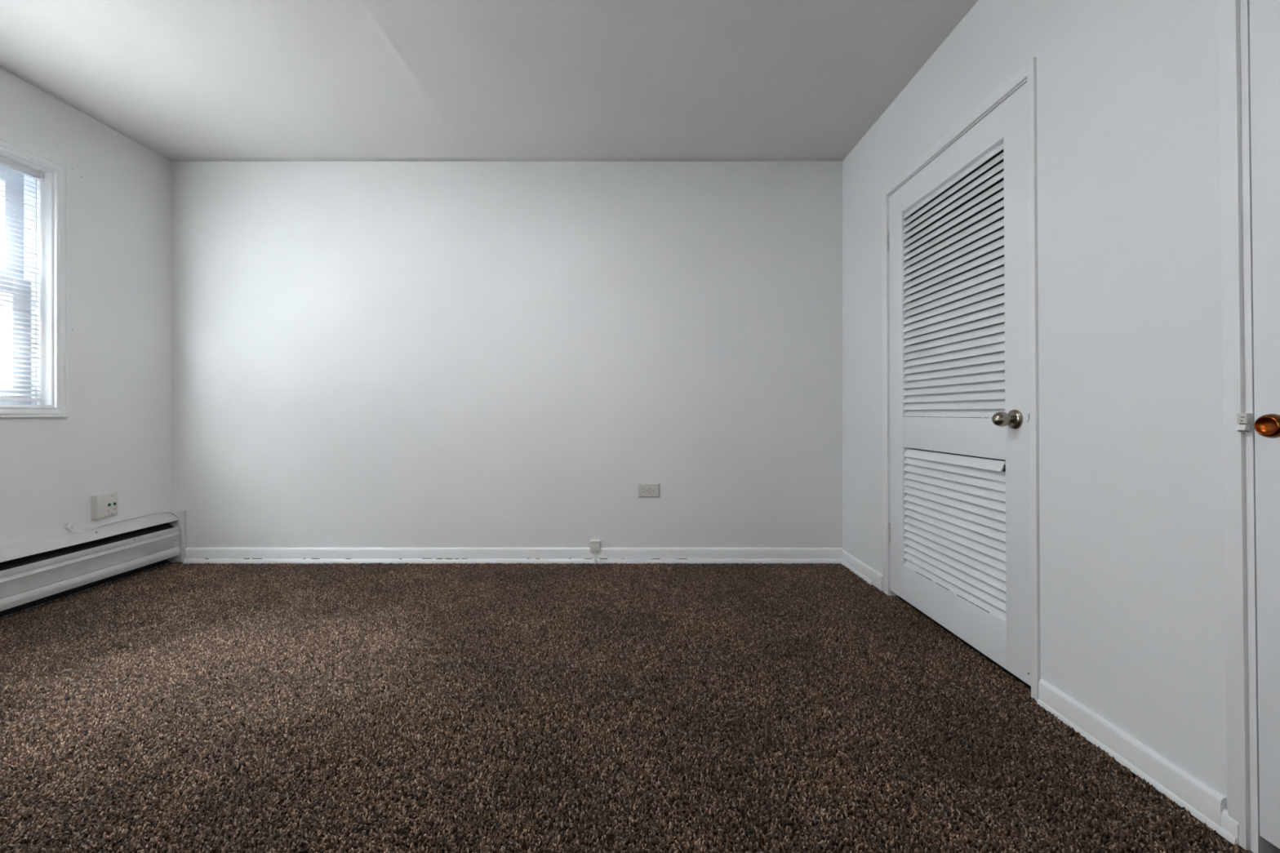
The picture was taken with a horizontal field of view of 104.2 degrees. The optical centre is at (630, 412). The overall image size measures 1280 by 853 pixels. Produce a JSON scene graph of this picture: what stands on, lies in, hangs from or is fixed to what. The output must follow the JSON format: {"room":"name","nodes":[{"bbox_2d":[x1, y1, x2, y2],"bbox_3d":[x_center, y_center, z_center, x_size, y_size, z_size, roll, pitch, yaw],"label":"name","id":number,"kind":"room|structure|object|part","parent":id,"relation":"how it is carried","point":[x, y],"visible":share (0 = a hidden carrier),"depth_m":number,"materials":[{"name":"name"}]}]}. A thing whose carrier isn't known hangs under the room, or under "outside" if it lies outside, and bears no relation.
{"room":"empty bedroom","nodes":[
{"label":"empty bedroom","id":0,"kind":"room"},
{"bbox_2d":[0,293,6,388],"bbox_3d":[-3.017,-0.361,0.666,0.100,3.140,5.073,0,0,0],"label":"window blind","id":1,"kind":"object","parent":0,"point":[2,297],"depth_m":2.42,"materials":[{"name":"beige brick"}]},
{"bbox_2d":[0,67,171,617],"bbox_3d":[-2.882,-0.286,0.666,0.171,2.590,5.073,0,0,0],"label":"wall","id":2,"kind":"structure","parent":0,"point":[115,436],"depth_m":2.62,"materials":[{"name":"paint"}]},
{"bbox_2d":[0,136,67,417],"bbox_3d":[-2.870,-0.598,1.883,0.183,1.239,1.157,0,0,0],"label":"window","id":3,"kind":"structure","parent":2,"relation":"in","point":[52,201],"depth_m":2.40,"materials":[{"name":"paint"}]},
{"bbox_3d":[-2.942,-0.874,1.883,0.030,0.570,1.045,0,0,0],"label":"sash","id":4,"kind":"part","parent":3,"relation":"part of","materials":[{"name":"silver metal"}]},
{"bbox_3d":[-2.907,-0.333,1.883,0.030,0.593,1.045,0,0,0],"label":"sash","id":5,"kind":"part","parent":3,"relation":"part of","materials":[{"name":"silver metal"}]},
{"bbox_2d":[0,155,44,401],"bbox_3d":[-2.847,-0.604,1.883,0.032,1.108,1.041,0,0,0],"label":"window blind","id":6,"kind":"object","parent":3,"relation":"attached to","point":[37,175],"visible":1,"depth_m":2.31,"materials":[{"name":"white plastic"}]},
{"bbox_3d":[-2.847,-0.061,1.884,0.022,0.016,1.024,0,0,0],"label":"rail","id":7,"kind":"part","parent":6,"relation":"part of","materials":[{"name":"white plastic"}]},
{"bbox_3d":[-2.880,-0.030,1.883,0.165,0.012,1.065,0,0,0],"label":"sill","id":8,"kind":"part","parent":3,"relation":"part of","materials":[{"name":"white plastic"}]},
{"bbox_3d":[-2.790,-1.194,1.883,0.022,0.046,1.157,0,0,0],"label":"casing","id":9,"kind":"part","parent":3,"relation":"part of","materials":[{"name":"paint"}]},
{"bbox_3d":[-2.790,-0.001,1.883,0.022,0.046,1.157,0,0,0],"label":"casing","id":10,"kind":"part","parent":3,"relation":"part of","materials":[{"name":"paint"}]},
{"bbox_3d":[-2.790,-0.598,2.438,0.019,1.239,0.047,0,0,4],"label":"casing","id":11,"kind":"part","parent":3,"relation":"part of","materials":[{"name":"paint"}]},
{"bbox_2d":[64,522,73,529],"bbox_3d":[-2.790,0.565,2.479,0.014,0.038,0.036,0,0,0],"label":"putty patch","id":12,"kind":"object","parent":2,"relation":"attached to","point":[69,525],"visible":1,"depth_m":2.47,"materials":[{"name":"paint"}]},
{"bbox_2d":[0,510,186,617],"bbox_3d":[-2.751,0.752,1.576,0.092,0.314,2.912,0,0,0],"label":"baseboard heater","id":13,"kind":"object","parent":2,"relation":"attached to","point":[36,572],"visible":1,"depth_m":2.49,"materials":[{"name":"metal"}]},
{"bbox_3d":[-2.796,0.757,1.590,0.003,0.303,2.880,0,0,0],"label":"plate","id":14,"kind":"part","parent":13,"relation":"part of","materials":[{"name":"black metal"}]},
{"bbox_2d":[66,511,186,555],"bbox_3d":[-2.779,0.737,2.763,0.090,0.334,0.592,0,0,9],"label":"phone cord","id":15,"kind":"object","parent":13,"relation":"on","point":[70,530],"visible":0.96,"depth_m":2.85,"materials":[{"name":"white plastic"}]},
{"bbox_2d":[91,492,117,519],"bbox_3d":[-2.780,0.495,2.645,0.034,0.124,0.128,0,0,0],"label":"wall device","id":16,"kind":"object","parent":2,"relation":"attached to","point":[104,505],"visible":1,"depth_m":2.64,"materials":[{"name":"white plastic"}]},
{"bbox_2d":[0,0,977,160],"bbox_3d":[-0.753,-1.580,0.667,4.128,0.109,4.774,0,0,0],"label":"ceiling","id":17,"kind":"structure","parent":0,"point":[182,80],"depth_m":2.24,"materials":[{"name":"paint"}]},
{"bbox_2d":[171,160,842,563],"bbox_3d":[-0.753,-0.286,3.118,4.428,2.590,0.170,0,0,0],"label":"wall","id":18,"kind":"structure","parent":0,"point":[365,353],"depth_m":3.03,"materials":[{"name":"paint"}]},
{"bbox_2d":[182,547,843,564],"bbox_3d":[-0.706,0.868,3.020,3.994,0.091,0.027,0,0,0],"label":"baseboard","id":19,"kind":"structure","parent":18,"relation":"attached to","point":[193,555],"depth_m":3.02,"materials":[{"name":"paint"}]},
{"bbox_3d":[-0.712,0.899,3.014,3.982,0.029,0.015,0,0,0],"label":"shoe moulding","id":20,"kind":"part","parent":19,"relation":"part of","materials":[{"name":"paint"}]},
{"bbox_2d":[590,539,599,551],"bbox_3d":[-0.215,0.806,3.018,0.061,0.062,0.031,0,0,0],"label":"cable jack","id":21,"kind":"object","parent":18,"relation":"attached to","point":[594,544],"visible":1,"depth_m":3.00,"materials":[{"name":"white plastic"}]},
{"bbox_2d":[594,551,595,564],"bbox_3d":[-0.215,0.873,3.006,0.010,0.080,0.027,0,0,10],"label":"cable","id":22,"kind":"object","parent":21,"relation":"hanging from","point":[594,551],"visible":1,"depth_m":3.00,"materials":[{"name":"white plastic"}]},
{"bbox_2d":[638,483,659,497],"bbox_3d":[0.111,0.473,3.028,0.130,0.085,0.010,0,0,0],"label":"electrical outlet","id":23,"kind":"object","parent":18,"relation":"attached to","point":[645,490],"visible":1,"depth_m":3.02,"materials":[{"name":"grey plastic"}]},
{"bbox_2d":[642,488,647,493],"bbox_3d":[0.086,0.474,3.024,0.027,0.030,0.002,0,0,0],"label":"receptacle","id":24,"kind":"object","parent":23,"relation":"attached to","point":[644,490],"depth_m":3.02,"materials":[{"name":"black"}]},
{"bbox_2d":[648,488,653,493],"bbox_3d":[0.125,0.474,3.024,0.027,0.030,0.002,0,0,0],"label":"receptacle","id":25,"kind":"object","parent":23,"relation":"attached to","point":[651,490],"depth_m":3.02,"materials":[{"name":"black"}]},
{"bbox_2d":[596,557,711,561],"bbox_3d":[0.141,0.889,3.013,0.688,0.019,0.012,0,0,-1],"label":"cord","id":26,"kind":"object","parent":18,"relation":"attached to","point":[657,557],"visible":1,"depth_m":3.01,"materials":[{"name":"paint"}]},
{"bbox_2d":[910,149,1005,471],"bbox_3d":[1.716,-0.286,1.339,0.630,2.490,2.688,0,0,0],"label":"louvers","id":27,"kind":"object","parent":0,"point":[1001,151],"depth_m":2.64,"materials":[{"name":"grey wood"}]},
{"bbox_2d":[898,596,1031,689],"bbox_3d":[-0.338,0.975,0.666,5.258,0.108,5.073,0,0,0],"label":"floor","id":28,"kind":"structure","parent":0,"point":[1018,679],"depth_m":1.93,"materials":[{"name":"brown carpet"}]},
{"bbox_2d":[0,562,1253,852],"bbox_3d":[-0.737,0.918,1.589,4.116,0.001,2.879,0,0,0],"label":"carpet","id":29,"kind":"object","parent":28,"relation":"on","point":[174,707],"visible":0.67,"depth_m":1.46,"materials":[{"name":"brown carpet"}]},
{"bbox_2d":[842,0,1227,809],"bbox_3d":[1.346,-0.286,0.666,0.110,2.590,5.073,0,0,0],"label":"wall","id":30,"kind":"structure","parent":0,"point":[1131,503],"depth_m":1.34,"materials":[{"name":"paint"}]},
{"bbox_2d":[840,550,883,591],"bbox_3d":[1.280,0.874,2.787,0.022,0.079,0.493,0,0,0],"label":"baseboard","id":31,"kind":"structure","parent":30,"relation":"attached to","point":[873,577],"depth_m":2.74,"materials":[{"name":"paint"}]},
{"bbox_3d":[1.274,0.902,2.833,0.010,0.021,0.399,0,0,0],"label":"shoe moulding","id":32,"kind":"part","parent":31,"relation":"part of","materials":[{"name":"paint"}]},
{"bbox_2d":[881,57,1040,701],"bbox_3d":[1.304,-0.110,2.057,0.174,2.043,0.978,0,0,0],"label":"door","id":33,"kind":"structure","parent":30,"relation":"in","point":[961,534],"depth_m":1.90,"materials":[{"name":"paint"}]},
{"bbox_3d":[1.287,-0.110,2.513,0.012,2.043,0.066,0,0,0],"label":"casing","id":34,"kind":"part","parent":33,"relation":"part of","materials":[{"name":"paint"}]},
{"bbox_3d":[1.308,-1.016,2.049,0.034,0.124,0.648,0,0,0],"label":"rail","id":35,"kind":"part","parent":33,"relation":"part of","materials":[{"name":"paint"}]},
{"bbox_3d":[1.308,0.092,2.040,0.034,0.144,0.649,0,0,0],"label":"lock rail","id":36,"kind":"part","parent":33,"relation":"part of","materials":[{"name":"paint"}]},
{"bbox_3d":[1.308,0.803,2.035,0.034,0.162,0.649,0,0,0],"label":"rail","id":37,"kind":"part","parent":33,"relation":"part of","materials":[{"name":"paint"}]},
{"bbox_3d":[1.287,-1.110,2.053,0.012,0.042,0.886,0,0,0],"label":"head casing","id":38,"kind":"part","parent":33,"relation":"part of","materials":[{"name":"paint"}]},
{"bbox_3d":[1.287,-0.110,1.589,0.012,2.043,0.042,0,0,0],"label":"casing","id":39,"kind":"part","parent":33,"relation":"part of","materials":[{"name":"paint"}]},
{"bbox_2d":[1036,679,1239,844],"bbox_3d":[1.282,0.874,1.304,0.018,0.078,0.512,0,0,0],"label":"baseboard","id":40,"kind":"structure","parent":30,"relation":"attached to","point":[1203,802],"depth_m":1.24,"materials":[{"name":"paint"}]},
{"bbox_2d":[1217,0,1279,852],"bbox_3d":[1.306,-0.119,0.622,0.149,2.063,0.934,0,0,0],"label":"door","id":41,"kind":"structure","parent":30,"relation":"in","point":[1249,30],"depth_m":1.03,"materials":[{"name":"paint"}]},
{"bbox_3d":[1.287,-0.119,1.063,0.012,2.063,0.053,0,0,0],"label":"casing","id":42,"kind":"part","parent":41,"relation":"part of","materials":[{"name":"paint"}]},
{"bbox_3d":[1.285,0.013,1.042,0.012,0.023,0.016,0,0,0],"label":"plate","id":43,"kind":"part","parent":41,"relation":"part of","materials":[{"name":"grey metal"}]},
{"bbox_3d":[1.235,0.026,0.966,0.007,0.035,0.035,0,0,0],"label":"dish","id":44,"kind":"part","parent":41,"relation":"part of","materials":[{"name":"orange metal"}]}
]}

